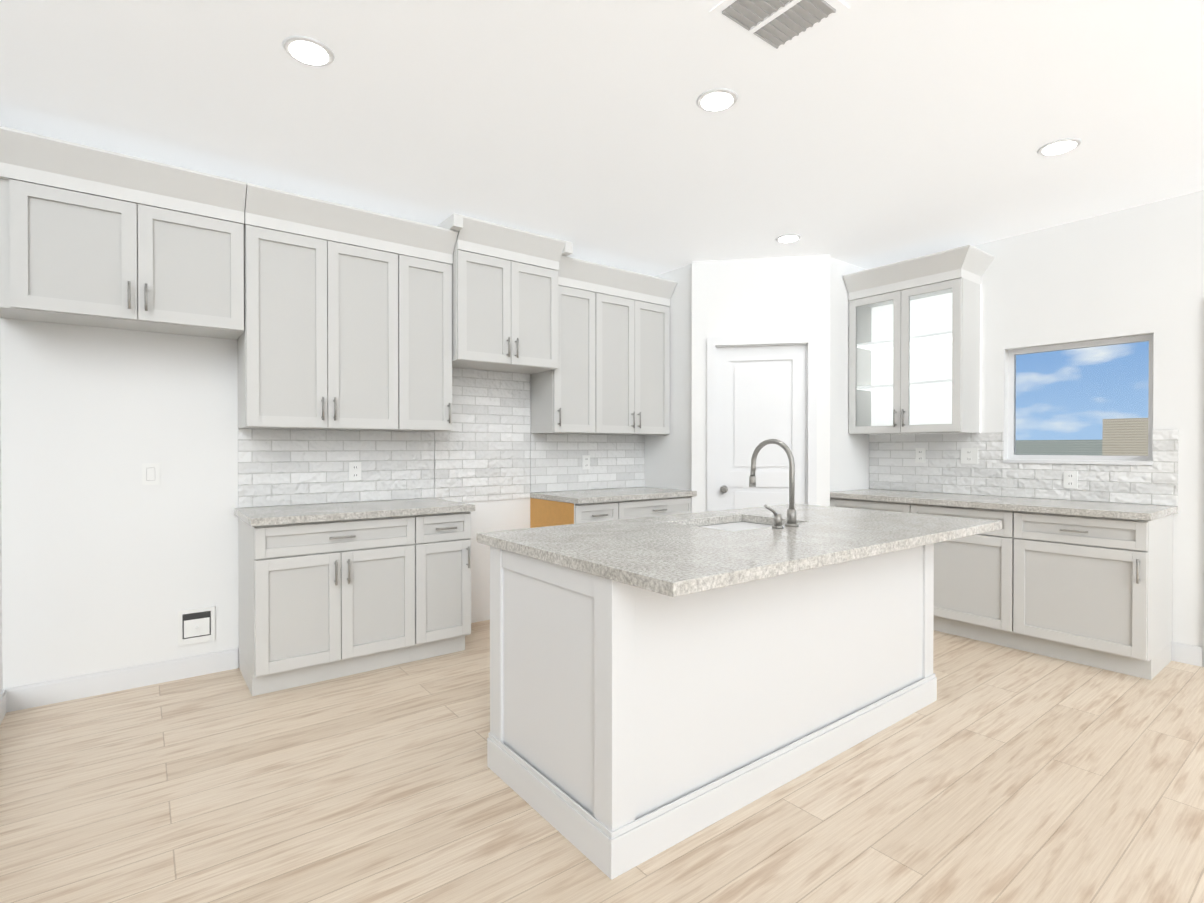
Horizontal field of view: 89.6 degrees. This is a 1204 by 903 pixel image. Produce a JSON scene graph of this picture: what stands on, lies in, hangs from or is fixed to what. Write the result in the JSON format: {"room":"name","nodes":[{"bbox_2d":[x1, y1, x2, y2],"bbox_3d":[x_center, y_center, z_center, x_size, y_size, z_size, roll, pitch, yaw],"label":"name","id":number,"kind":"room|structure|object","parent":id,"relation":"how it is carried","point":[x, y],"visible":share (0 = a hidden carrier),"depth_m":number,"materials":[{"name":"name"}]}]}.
{"room":"kitchen","nodes":[
{"label":"kitchen","id":0,"kind":"room"},
{"bbox_2d":[0,360,2,693],"bbox_3d":[-0.593,-0.107,-0.177,0.120,2.740,7.600,0,0,-37],"label":"wall","id":1,"kind":"structure","parent":0,"point":[1,676],"depth_m":2.87,"materials":[{"name":"paint"}]},
{"bbox_2d":[0,690,5,723],"bbox_3d":[-0.535,1.206,-0.133,0.012,0.112,7.582,0,0,-37],"label":"baseboard","id":2,"kind":"structure","parent":1,"relation":"attached to","point":[2,703],"depth_m":2.82,"materials":[{"name":"paint"}]},
{"bbox_2d":[0,317,630,688],"bbox_3d":[-0.751,-0.139,4.561,5.624,2.740,0.120,0,0,-37],"label":"wall","id":3,"kind":"structure","parent":0,"point":[110,561],"depth_m":3.14,"materials":[{"name":"paint"}]},
{"bbox_2d":[3,648,237,712],"bbox_3d":[-2.464,1.184,3.175,0.965,0.112,0.012,0,0,-37],"label":"baseboard","id":4,"kind":"structure","parent":3,"relation":"attached to","point":[55,691],"depth_m":3.13,"materials":[{"name":"paint"}]},
{"bbox_2d":[0,126,245,339],"bbox_3d":[-2.341,-1.010,3.000,0.962,0.752,0.415,0,0,-37],"label":"upper cabinet","id":5,"kind":"object","parent":3,"relation":"attached to","point":[93,236],"visible":1,"depth_m":2.88,"materials":[{"name":"grey paint"}]},
{"bbox_2d":[142,463,159,484],"bbox_3d":[-2.397,0.120,3.221,0.075,0.115,0.009,0,0,-37],"label":"light switch","id":6,"kind":"object","parent":3,"relation":"attached to","point":[150,473],"visible":1,"depth_m":3.22,"materials":[{"name":"white plastic"}]},
{"bbox_2d":[178,606,214,645],"bbox_3d":[-2.232,0.964,3.339,0.170,0.190,0.030,0,0,-37],"label":"outlet box","id":7,"kind":"object","parent":3,"relation":"attached to","point":[195,626],"visible":1,"depth_m":3.34,"materials":[{"name":"white plastic"}]},
{"bbox_2d":[237,183,457,431],"bbox_3d":[-1.496,-0.761,3.648,1.157,1.257,0.415,0,0,-37],"label":"upper cabinet","id":8,"kind":"object","parent":3,"relation":"attached to","point":[347,317],"visible":0.98,"depth_m":3.50,"materials":[{"name":"grey paint"}]},
{"bbox_2d":[238,368,644,507],"bbox_3d":[-0.854,-0.115,4.400,3.086,0.943,0.008,0,0,-37],"label":"backsplash","id":9,"kind":"structure","parent":3,"relation":"attached to","point":[488,446],"depth_m":4.26,"materials":[{"name":"tile"}]},
{"bbox_2d":[349,462,360,480],"bbox_3d":[-1.566,0.126,3.846,0.075,0.115,0.008,0,0,-37],"label":"outlet","id":10,"kind":"object","parent":9,"relation":"attached to","point":[354,470],"visible":1,"depth_m":3.84,"materials":[{"name":"white plastic"}]},
{"bbox_2d":[582,455,589,468],"bbox_3d":[-0.128,0.088,4.945,0.075,0.115,0.008,0,0,-37],"label":"outlet","id":11,"kind":"object","parent":9,"relation":"attached to","point":[585,461],"visible":1,"depth_m":4.94,"materials":[{"name":"white plastic"}]},
{"bbox_2d":[437,213,572,373],"bbox_3d":[-0.708,-1.030,4.205,0.891,0.887,0.485,0,0,-37],"label":"upper cabinet","id":12,"kind":"object","parent":3,"relation":"attached to","point":[504,298],"visible":0.94,"depth_m":4.05,"materials":[{"name":"grey paint"}]},
{"bbox_2d":[530,255,676,434],"bbox_3d":[0.037,-0.769,4.820,1.152,1.257,0.415,0,0,-37],"label":"upper cabinet","id":13,"kind":"object","parent":3,"relation":"attached to","point":[610,375],"visible":0.96,"depth_m":4.67,"materials":[{"name":"grey paint"}]},
{"bbox_2d":[0,620,1203,902],"bbox_3d":[1.593,1.301,1.504,5.624,0.100,7.840,0,0,-37],"label":"floor","id":14,"kind":"structure","parent":0,"point":[996,774],"depth_m":2.14,"materials":[{"name":"brown wood"}]},
{"bbox_2d":[234,498,474,695],"bbox_3d":[-1.431,0.780,3.563,1.184,0.915,0.645,0,0,-37],"label":"base cabinet","id":15,"kind":"object","parent":14,"relation":"on","point":[328,591],"visible":1,"depth_m":3.30,"materials":[{"name":"grey paint"}]},
{"bbox_2d":[530,487,696,527],"bbox_3d":[0.104,0.772,4.737,1.161,0.915,0.645,0,0,-37],"label":"base cabinet","id":16,"kind":"object","parent":14,"relation":"on","point":[555,508],"visible":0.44,"depth_m":4.47,"materials":[{"name":"grey paint"}]},
{"bbox_2d":[477,539,936,879],"bbox_3d":[0.590,0.806,2.730,2.068,0.875,0.851,0,0,-37],"label":"kitchen island","id":17,"kind":"object","parent":14,"relation":"on","point":[659,684],"depth_m":2.12,"materials":[{"name":"white paint"}]},
{"bbox_2d":[477,519,856,598],"bbox_3d":[0.180,0.351,2.268,0.865,0.038,1.140,0,0,-37],"label":"island countertop","id":18,"kind":"structure","parent":17,"relation":"on","point":[671,560],"depth_m":2.03,"materials":[{"name":"grey stone"}]},
{"bbox_2d":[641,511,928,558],"bbox_3d":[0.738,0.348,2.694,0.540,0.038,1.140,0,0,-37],"label":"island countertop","id":19,"kind":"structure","parent":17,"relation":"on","point":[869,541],"depth_m":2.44,"materials":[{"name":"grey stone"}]},
{"bbox_2d":[693,519,768,530],"bbox_3d":[0.635,0.463,2.830,0.552,0.218,0.412,0,0,-37],"label":"sink","id":20,"kind":"object","parent":19,"relation":"in","point":[725,524],"depth_m":3.03,"materials":[{"name":"silver metal"}]},
{"bbox_2d":[749,439,800,526],"bbox_3d":[0.711,0.135,2.697,0.218,0.387,0.260,0,0,-37],"label":"faucet","id":21,"kind":"object","parent":19,"relation":"on","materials":[{"name":"silver metal"}]},
{"bbox_2d":[830,497,997,644],"bbox_3d":[2.400,0.795,4.375,0.605,0.876,1.311,0,0,-37],"label":"base cabinet","id":22,"kind":"object","parent":14,"relation":"on","point":[965,568],"depth_m":3.96,"materials":[{"name":"grey paint"}]},
{"bbox_2d":[998,509,1174,679],"bbox_3d":[2.932,0.799,3.680,0.605,0.876,0.687,0,0,-37],"label":"base cabinet","id":23,"kind":"object","parent":14,"relation":"on","point":[1088,583],"depth_m":3.47,"materials":[{"name":"grey paint"}]},
{"bbox_2d":[830,489,1177,520],"bbox_3d":[2.559,0.337,4.128,0.642,0.038,1.896,0,0,-37],"label":"countertop","id":24,"kind":"structure","parent":23,"relation":"on","point":[1128,512],"depth_m":3.81,"materials":[{"name":"grey stone"}]},
{"bbox_2d":[0,0,1203,275],"bbox_3d":[1.593,-1.539,1.485,5.624,0.100,7.840,0,0,-37],"label":"ceiling","id":25,"kind":"structure","parent":0,"point":[866,134],"depth_m":2.67,"materials":[{"name":"paint"}]},
{"bbox_2d":[283,36,334,66],"bbox_3d":[-1.094,-1.488,2.263,0.176,0.008,0.176,0,0,-37],"label":"recessed light","id":26,"kind":"object","parent":25,"relation":"in","point":[308,51],"visible":1,"depth_m":2.25,"materials":[{"name":"paint"}]},
{"bbox_2d":[696,88,737,111],"bbox_3d":[0.489,-1.491,2.580,0.176,0.008,0.176,0,0,-37],"label":"recessed light","id":27,"kind":"object","parent":25,"relation":"in","point":[717,100],"visible":1,"depth_m":2.57,"materials":[{"name":"paint"}]},
{"bbox_2d":[709,0,848,53],"bbox_3d":[0.596,-1.485,2.045,0.360,0.013,0.300,0,0,-37],"label":"ceiling vent","id":28,"kind":"object","parent":25,"relation":"in","point":[774,26],"visible":1,"depth_m":2.07,"materials":[{"name":"metal"}]},
{"bbox_2d":[775,234,800,242],"bbox_3d":[1.316,-1.502,4.282,0.176,0.008,0.176,0,0,-37],"label":"recessed light","id":29,"kind":"object","parent":25,"relation":"in","point":[787,238],"visible":0.96,"depth_m":4.26,"materials":[{"name":"paint"}]},
{"bbox_2d":[1037,138,1081,155],"bbox_3d":[2.248,-1.493,2.980,0.176,0.008,0.176,0,0,-37],"label":"recessed light","id":30,"kind":"object","parent":25,"relation":"in","point":[1060,146],"visible":1,"depth_m":2.97,"materials":[{"name":"paint"}]},
{"bbox_2d":[645,264,691,489],"bbox_3d":[0.612,-0.143,5.113,0.100,2.740,0.660,0,0,-37],"label":"wall","id":31,"kind":"structure","parent":0,"point":[668,461],"depth_m":5.01,"materials":[{"name":"paint"}]},
{"bbox_2d":[691,254,829,512],"bbox_3d":[1.240,-0.141,4.788,1.051,2.740,0.100,0,0,10],"label":"wall","id":32,"kind":"structure","parent":0,"point":[787,295],"depth_m":4.73,"materials":[{"name":"paint"}]},
{"bbox_2d":[716,345,805,510],"bbox_3d":[1.242,0.193,4.749,0.702,2.058,0.110,0,0,10],"label":"pantry door","id":33,"kind":"structure","parent":32,"relation":"in","point":[760,394],"depth_m":4.77,"materials":[{"name":"paint"}]},
{"bbox_2d":[707,334,816,510],"bbox_3d":[1.248,0.165,4.780,0.830,2.130,0.118,0,0,10],"label":"door frame","id":34,"kind":"structure","parent":32,"relation":"attached to","point":[809,341],"depth_m":4.70,"materials":[{"name":"paint"}]},
{"bbox_2d":[830,257,868,491],"bbox_3d":[1.935,-0.141,4.908,0.694,2.740,0.100,0,0,-37],"label":"wall","id":35,"kind":"structure","parent":0,"point":[849,453],"depth_m":4.82,"materials":[{"name":"paint"}]},
{"bbox_2d":[869,190,1203,663],"bbox_3d":[3.779,-0.130,3.166,0.120,2.740,7.600,0,0,-37],"label":"wall","id":36,"kind":"structure","parent":0,"point":[1134,271],"depth_m":3.72,"materials":[{"name":"paint"}]},
{"bbox_2d":[843,245,993,433],"bbox_3d":[2.358,-0.768,4.577,0.415,1.257,0.924,0,0,-37],"label":"upper cabinet","id":37,"kind":"object","parent":36,"relation":"attached to","point":[914,345],"visible":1,"depth_m":4.57,"materials":[{"name":"grey paint"}]},
{"bbox_2d":[869,429,1177,505],"bbox_3d":[2.814,0.090,4.321,0.008,0.452,1.896,0,0,-37],"label":"backsplash","id":38,"kind":"structure","parent":36,"relation":"attached to","point":[893,465],"depth_m":4.30,"materials":[{"name":"tile"}]},
{"bbox_2d":[915,448,925,462],"bbox_3d":[2.487,0.030,4.735,0.008,0.115,0.075,0,0,-37],"label":"electrical outlet plate","id":39,"kind":"object","parent":38,"relation":"attached to","point":[920,455],"visible":1,"depth_m":4.73,"materials":[{"name":"white plastic"}]},
{"bbox_2d":[961,448,977,463],"bbox_3d":[2.700,0.032,4.457,0.008,0.115,0.115,0,0,-37],"label":"electrical outlet plate","id":40,"kind":"object","parent":38,"relation":"attached to","point":[969,455],"visible":1,"depth_m":4.45,"materials":[{"name":"white plastic"}]},
{"bbox_2d":[1063,471,1077,488],"bbox_3d":[3.070,0.185,3.973,0.008,0.115,0.075,0,0,-37],"label":"electrical outlet plate","id":41,"kind":"object","parent":38,"relation":"attached to","point":[1070,479],"visible":1,"depth_m":3.97,"materials":[{"name":"white plastic"}]},
{"bbox_2d":[1003,334,1153,464],"bbox_3d":[3.121,-0.320,4.000,0.130,0.801,0.793,0,0,-37],"label":"window","id":42,"kind":"structure","parent":36,"relation":"in","point":[1013,457],"depth_m":4.00,"materials":[{"name":"paint"}]},
{"bbox_2d":[1171,641,1202,666],"bbox_3d":[4.684,1.193,1.879,0.012,0.112,4.438,0,0,-37],"label":"baseboard","id":43,"kind":"structure","parent":36,"relation":"attached to","point":[1187,653],"depth_m":3.53,"materials":[{"name":"paint"}]},
{"label":"outside","id":44,"kind":"structure","parent":0,"visible":0},
{"bbox_2d":[1016,341,1148,455],"bbox_3d":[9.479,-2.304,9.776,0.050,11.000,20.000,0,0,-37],"label":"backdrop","id":45,"kind":"structure","parent":44,"point":[1063,395],"depth_m":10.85,"materials":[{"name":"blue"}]}
]}

